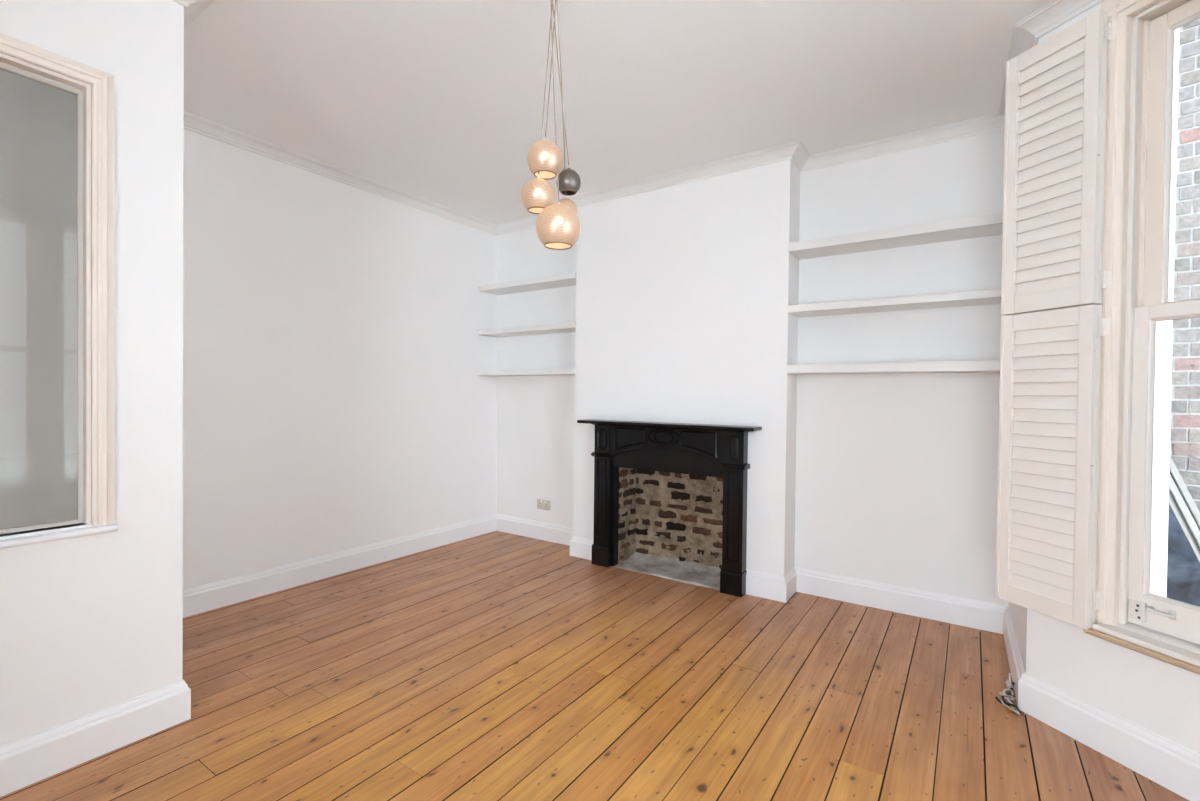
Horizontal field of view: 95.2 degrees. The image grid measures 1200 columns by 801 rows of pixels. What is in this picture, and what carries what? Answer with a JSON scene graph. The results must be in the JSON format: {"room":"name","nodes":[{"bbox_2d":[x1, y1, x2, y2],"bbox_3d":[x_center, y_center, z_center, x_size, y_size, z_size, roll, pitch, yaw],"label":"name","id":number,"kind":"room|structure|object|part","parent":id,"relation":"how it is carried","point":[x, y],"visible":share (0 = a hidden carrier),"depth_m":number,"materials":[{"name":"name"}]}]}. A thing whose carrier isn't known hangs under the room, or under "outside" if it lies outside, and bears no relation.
{"room":"living room","nodes":[
{"label":"living room","id":0,"kind":"room"},
{"bbox_2d":[0,70,76,529],"bbox_3d":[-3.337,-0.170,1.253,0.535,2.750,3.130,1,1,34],"label":"window pane","id":1,"kind":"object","parent":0,"point":[38,122],"depth_m":2.26,"materials":[{"name":"clear glass"}]},
{"bbox_2d":[0,0,183,745],"bbox_3d":[-2.524,-0.156,0.763,0.105,2.750,3.230,1,1,34],"label":"wall partition","id":2,"kind":"structure","parent":0,"point":[89,624],"depth_m":1.93,"materials":[{"name":"white paint"}]},
{"bbox_2d":[0,33,117,548],"bbox_3d":[-2.009,-0.331,1.490,0.136,1.571,1.050,1,1,34],"label":"window","id":3,"kind":"structure","parent":2,"relation":"in","point":[95,97],"depth_m":1.86,"materials":[{"name":"beige paint"}]},
{"bbox_3d":[-2.015,0.437,1.498,0.131,0.035,1.050,1,1,34],"label":"sill","id":4,"kind":"part","parent":3,"relation":"part of","materials":[{"name":"white wood"}]},
{"bbox_2d":[172,0,1102,235],"bbox_3d":[-0.595,-1.486,1.147,4.916,0.060,6.041,1,1,34],"label":"trim","id":5,"kind":"structure","parent":2,"relation":"attached to","point":[1025,35],"depth_m":3.32,"materials":[{"name":"white paint"}]},
{"bbox_2d":[183,129,496,589],"bbox_3d":[-1.808,-0.184,3.856,0.145,2.750,2.894,1,1,34],"label":"wall","id":6,"kind":"structure","parent":0,"point":[335,400],"depth_m":3.66,"materials":[{"name":"white paint"}]},
{"bbox_2d":[183,514,496,617],"bbox_3d":[-1.726,1.123,3.866,0.022,0.159,2.794,1,1,34],"label":"baseboard","id":7,"kind":"structure","parent":6,"relation":"attached to","point":[203,598],"depth_m":3.65,"materials":[{"name":"white wood"}]},
{"bbox_2d":[496,228,575,527],"bbox_3d":[-0.516,-0.181,4.812,1.210,2.750,0.140,1,1,34],"label":"wall","id":8,"kind":"structure","parent":0,"point":[536,414],"depth_m":4.76,"materials":[{"name":"white paint"}]},
{"bbox_2d":[477,369,574,375],"bbox_3d":[-0.577,-0.234,4.628,1.074,0.042,0.238,1,1,34],"label":"shelf","id":9,"kind":"object","parent":8,"relation":"attached to","point":[536,372],"visible":0.76,"depth_m":4.53,"materials":[{"name":"white paint"}]},
{"bbox_2d":[478,272,575,294],"bbox_3d":[-0.569,-0.974,4.619,1.074,0.044,0.238,1,1,34],"label":"shelf","id":10,"kind":"object","parent":8,"relation":"attached to","point":[569,279],"visible":0.76,"depth_m":4.56,"materials":[{"name":"white paint"}]},
{"bbox_2d":[478,322,575,336],"bbox_3d":[-0.573,-0.593,4.623,1.074,0.044,0.238,1,1,34],"label":"shelf","id":11,"kind":"object","parent":8,"relation":"attached to","point":[570,326],"visible":0.76,"depth_m":4.54,"materials":[{"name":"white paint"}]},
{"bbox_2d":[537,499,550,510],"bbox_3d":[-0.484,0.894,4.703,0.146,0.084,0.014,1,1,34],"label":"wall socket","id":12,"kind":"object","parent":8,"relation":"attached to","point":[541,504],"visible":1,"depth_m":4.70,"materials":[{"name":"beige plastic"}]},
{"bbox_2d":[496,514,592,559],"bbox_3d":[-0.492,1.128,4.574,1.317,0.159,0.241,1,1,34],"label":"baseboard","id":13,"kind":"structure","parent":8,"relation":"attached to","point":[579,547],"depth_m":4.67,"materials":[{"name":"white wood"}]},
{"bbox_2d":[0,531,1188,800],"bbox_3d":[-0.661,1.265,1.178,5.254,0.061,6.400,1,1,34],"label":"floor","id":14,"kind":"structure","parent":0,"point":[495,665],"depth_m":2.24,"materials":[{"name":"brown wood"}]},
{"bbox_2d":[0,679,190,796],"bbox_3d":[-2.832,1.144,0.989,0.868,0.159,3.250,1,1,34],"label":"baseboard","id":15,"kind":"structure","parent":14,"relation":"on","point":[28,760],"depth_m":1.85,"materials":[{"name":"white wood"}]},
{"bbox_2d":[995,673,1021,715],"bbox_3d":[1.739,1.210,2.345,0.084,0.076,0.376,1,1,34],"label":"cable tangle","id":16,"kind":"object","parent":14,"relation":"on","point":[1010,686],"visible":1,"depth_m":2.24,"materials":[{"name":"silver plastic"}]},
{"bbox_2d":[184,0,1052,224],"bbox_3d":[-0.611,-1.574,1.120,5.312,0.120,6.380,1,1,34],"label":"ceiling","id":17,"kind":"structure","parent":0,"point":[441,102],"depth_m":2.60,"materials":[{"name":"white paint"}]},
{"bbox_2d":[521,0,580,249],"bbox_3d":[-0.150,-1.046,2.076,0.220,0.949,0.261,1,1,34],"label":"pendant lamp","id":18,"kind":"object","parent":17,"relation":"hanging from","point":[558,227],"visible":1,"depth_m":2.01,"materials":[{"name":"beige glass"}]},
{"bbox_3d":[-0.230,-0.769,2.050,0.126,0.116,0.126,1,1,34],"label":"lamp shade","id":19,"kind":"part","parent":18,"relation":"part of","materials":[{"name":"beige glass"}]},
{"bbox_3d":[-0.205,-0.910,2.060,0.134,0.124,0.134,1,1,34],"label":"lamp shade","id":20,"kind":"part","parent":18,"relation":"part of","materials":[{"name":"beige glass"}]},
{"bbox_3d":[-0.202,-1.173,2.038,0.055,0.654,0.006,1,1,14],"label":"cord","id":21,"kind":"part","parent":18,"relation":"part of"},
{"bbox_3d":[-0.182,-1.246,2.036,0.008,0.509,0.061,0,1,-42],"label":"cord","id":22,"kind":"part","parent":18,"relation":"part of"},
{"bbox_3d":[-0.168,-1.122,2.026,0.042,0.756,0.005,1,1,3],"label":"cord","id":23,"kind":"part","parent":18,"relation":"part of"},
{"bbox_3d":[-0.154,-0.648,2.030,0.164,0.151,0.164,1,1,34],"label":"lamp shade","id":24,"kind":"part","parent":18,"relation":"part of","materials":[{"name":"beige glass"}]},
{"bbox_3d":[-0.150,-1.210,2.074,0.006,0.582,0.145,1,1,26],"label":"cord","id":25,"kind":"part","parent":18,"relation":"part of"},
{"bbox_3d":[-0.146,-1.159,2.095,0.007,0.684,0.148,1,1,13],"label":"cord","id":26,"kind":"part","parent":18,"relation":"part of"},
{"bbox_3d":[-0.136,-0.754,2.170,0.093,0.086,0.093,1,1,34],"label":"lamp shade","id":27,"kind":"part","parent":18,"relation":"part of","materials":[{"name":"beige glass"}]},
{"bbox_3d":[-0.122,-0.856,2.141,0.095,0.087,0.095,1,1,34],"label":"lamp shade","id":28,"kind":"part","parent":18,"relation":"part of","materials":[{"name":"grey metal"}]},
{"bbox_2d":[612,552,720,590],"bbox_3d":[0.538,1.202,3.890,0.893,0.060,0.345,1,1,34],"label":"hearth","id":29,"kind":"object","parent":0,"point":[694,573],"depth_m":3.91,"materials":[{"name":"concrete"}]},
{"bbox_2d":[573,160,799,576],"bbox_3d":[0.574,-0.159,3.941,1.612,2.750,0.359,1,1,34],"label":"wall","id":30,"kind":"structure","parent":0,"point":[684,292],"depth_m":3.72,"materials":[{"name":"white paint"}]},
{"bbox_2d":[577,419,761,596],"bbox_3d":[0.419,0.685,3.736,1.319,1.064,0.180,1,1,34],"label":"fireplace surround","id":31,"kind":"object","parent":30,"relation":"attached to","point":[683,448],"visible":1,"depth_m":3.67,"materials":[{"name":"black wood"}]},
{"bbox_3d":[0.023,0.399,4.037,0.152,0.031,0.104,1,1,34],"label":"capital moulding","id":32,"kind":"part","parent":31,"relation":"part of","materials":[{"name":"black wood"}]},
{"bbox_3d":[0.010,0.284,4.004,0.075,0.159,0.014,1,1,34],"label":"block panel","id":33,"kind":"part","parent":31,"relation":"part of","materials":[{"name":"black wood"}]},
{"bbox_3d":[0.211,0.275,3.874,0.262,0.163,0.014,1,1,34],"label":"panel moulding","id":34,"kind":"part","parent":31,"relation":"part of","materials":[{"name":"black wood"}]},
{"bbox_3d":[0.433,0.363,3.740,0.866,0.102,0.036,1,1,34],"label":"arch moulding","id":35,"kind":"part","parent":31,"relation":"part of","materials":[{"name":"black wood"}]},
{"bbox_3d":[0.455,0.762,3.784,0.866,0.910,0.060,1,1,34],"label":"slip panel","id":36,"kind":"part","parent":31,"relation":"part of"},
{"bbox_3d":[0.443,0.182,3.750,1.154,0.013,0.108,1,1,34],"label":"bed moulding","id":37,"kind":"part","parent":31,"relation":"part of","materials":[{"name":"black wood"}]},
{"bbox_3d":[0.642,0.283,3.582,0.262,0.163,0.014,1,1,34],"label":"panel moulding","id":38,"kind":"part","parent":31,"relation":"part of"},
{"bbox_3d":[0.836,0.300,3.444,0.075,0.159,0.014,1,1,34],"label":"block panel","id":39,"kind":"part","parent":31,"relation":"part of","materials":[{"name":"black wood"}]},
{"bbox_3d":[0.859,0.414,3.471,0.152,0.031,0.104,1,1,34],"label":"capital moulding","id":40,"kind":"part","parent":31,"relation":"part of","materials":[{"name":"black wood"}]},
{"bbox_2d":[794,130,1008,605],"bbox_3d":[1.804,-0.137,3.258,1.231,2.750,0.140,1,1,34],"label":"wall","id":41,"kind":"structure","parent":0,"point":[897,474],"depth_m":3.19,"materials":[{"name":"white paint"}]},
{"bbox_2d":[786,360,999,374],"bbox_3d":[1.663,-0.183,3.120,1.119,0.052,0.249,1,1,34],"label":"shelf","id":42,"kind":"object","parent":41,"relation":"attached to","point":[991,366],"visible":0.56,"depth_m":3.01,"materials":[{"name":"white paint"}]},
{"bbox_2d":[787,288,1001,316],"bbox_3d":[1.667,-0.547,3.116,1.119,0.043,0.249,1,1,34],"label":"shelf","id":43,"kind":"object","parent":41,"relation":"attached to","point":[989,296],"visible":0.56,"depth_m":3.04,"materials":[{"name":"white paint"}]},
{"bbox_2d":[788,212,1002,259],"bbox_3d":[1.671,-0.921,3.112,1.119,0.052,0.249,1,1,34],"label":"shelf","id":44,"kind":"object","parent":41,"relation":"attached to","point":[989,224],"visible":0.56,"depth_m":3.03,"materials":[{"name":"white paint"}]},
{"bbox_2d":[746,567,1199,800],"bbox_3d":[1.933,1.180,2.370,0.915,0.159,2.880,0,1,-25],"label":"baseboard","id":45,"kind":"structure","parent":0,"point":[1167,763],"depth_m":2.20,"materials":[{"name":"white wood"}]},
{"bbox_2d":[1009,39,1038,672],"bbox_3d":[2.098,-0.126,2.523,0.280,2.750,0.946,1,1,34],"label":"wall","id":46,"kind":"structure","parent":0,"point":[1018,613],"depth_m":2.39,"materials":[{"name":"white paint"}]},
{"bbox_2d":[1026,3,1199,753],"bbox_3d":[2.006,-0.115,1.551,0.130,2.750,1.400,0,1,-18],"label":"wall","id":47,"kind":"structure","parent":0,"point":[1162,698],"depth_m":1.93,"materials":[{"name":"white paint"}]},
{"bbox_2d":[996,305,1110,629],"bbox_3d":[1.714,0.236,2.091,0.056,1.156,0.352,0,1,-18],"label":"shutter","id":48,"kind":"object","parent":47,"relation":"attached to","point":[1050,360],"visible":1,"depth_m":2.07,"materials":[{"name":"beige paint"}]},
{"bbox_2d":[1001,9,1117,314],"bbox_3d":[1.726,-0.862,2.078,0.056,1.031,0.352,0,1,-18],"label":"shutter","id":49,"kind":"object","parent":47,"relation":"attached to","point":[1056,89],"visible":0.99,"depth_m":2.06,"materials":[{"name":"beige paint"}]},
{"bbox_2d":[1083,0,1199,674],"bbox_3d":[2.044,-0.286,1.560,0.334,2.277,0.960,0,1,-18],"label":"window","id":50,"kind":"structure","parent":47,"relation":"in","point":[1140,61],"depth_m":1.91,"materials":[{"name":"beige paint"}]},
{"bbox_3d":[1.936,-0.306,1.526,0.026,2.239,0.960,0,1,-18],"label":"architrave","id":51,"kind":"part","parent":50,"relation":"part of","materials":[{"name":"beige paint"}]},
{"bbox_3d":[1.856,0.726,1.893,0.012,0.065,0.046,0,1,-18],"label":"catch plate","id":52,"kind":"part","parent":50,"relation":"part of","materials":[{"name":"paint"}]},
{"bbox_3d":[1.903,0.835,1.533,0.064,0.032,0.930,0,1,-18],"label":"apron moulding","id":53,"kind":"part","parent":50,"relation":"part of","materials":[{"name":"beige wood"}]},
{"bbox_3d":[1.923,0.802,1.539,0.097,0.034,0.876,0,1,-18],"label":"sill","id":54,"kind":"part","parent":50,"relation":"part of","materials":[{"name":"beige paint"}]},
{"bbox_3d":[2.007,-0.263,1.549,0.131,2.174,0.856,0,1,-18],"label":"box frame","id":55,"kind":"part","parent":50,"relation":"part of","materials":[{"name":"beige paint"}]},
{"bbox_3d":[1.998,0.231,1.554,0.047,1.101,0.798,0,1,-18],"label":"sash frame","id":56,"kind":"part","parent":50,"relation":"part of","materials":[{"name":"beige paint"}]},
{"bbox_3d":[2.082,0.807,1.589,0.230,0.034,0.800,0,1,-18],"label":"sill","id":57,"kind":"part","parent":50,"relation":"part of","materials":[{"name":"white wood"}]},
{"bbox_3d":[2.051,-0.800,1.555,0.034,1.040,0.798,0,1,-18],"label":"sash frame","id":58,"kind":"part","parent":50,"relation":"part of","materials":[{"name":"beige paint"}]},
{"bbox_2d":[1150,27,1179,596],"bbox_3d":[2.113,0.085,1.598,0.105,3.150,1.420,0,1,-18],"label":"wall","id":59,"kind":"structure","parent":0,"point":[1164,329],"depth_m":1.96,"materials":[{"name":"white paint"}]},
{"bbox_3d":[-5.070,1.718,-7.429,28.000,0.060,34.000,1,1,34],"label":"floor","id":60,"kind":"structure","parent":0,"visible":0},
{"bbox_2d":[1167,473,1199,606],"bbox_3d":[2.871,0.867,2.830,0.966,1.576,0.028,1,1,44],"label":"frame","id":61,"kind":"object","parent":60,"relation":"on","point":[1183,556],"visible":0.02,"depth_m":2.77,"materials":[{"name":"silver metal"}]},
{"bbox_3d":[2.871,0.867,2.830,0.028,1.520,0.440,0,-21,-46],"label":"frame","id":62,"kind":"part","parent":61,"relation":"part of","materials":[{"name":"silver metal"}]},
{"bbox_2d":[1169,457,1199,529],"bbox_3d":[2.949,0.853,2.866,0.978,1.603,0.028,1,1,44],"label":"frame","id":63,"kind":"object","parent":60,"relation":"on","point":[1177,479],"visible":0.02,"depth_m":2.81,"materials":[{"name":"silver metal"}]},
{"label":"outside","id":64,"kind":"structure","parent":0,"visible":0},
{"bbox_2d":[1170,18,1199,511],"bbox_3d":[3.986,-1.526,2.206,3.052,6.400,0.227,1,1,44],"label":"wall","id":65,"kind":"structure","parent":64,"point":[1185,383],"depth_m":2.90,"materials":[{"name":"brick"}]}
]}

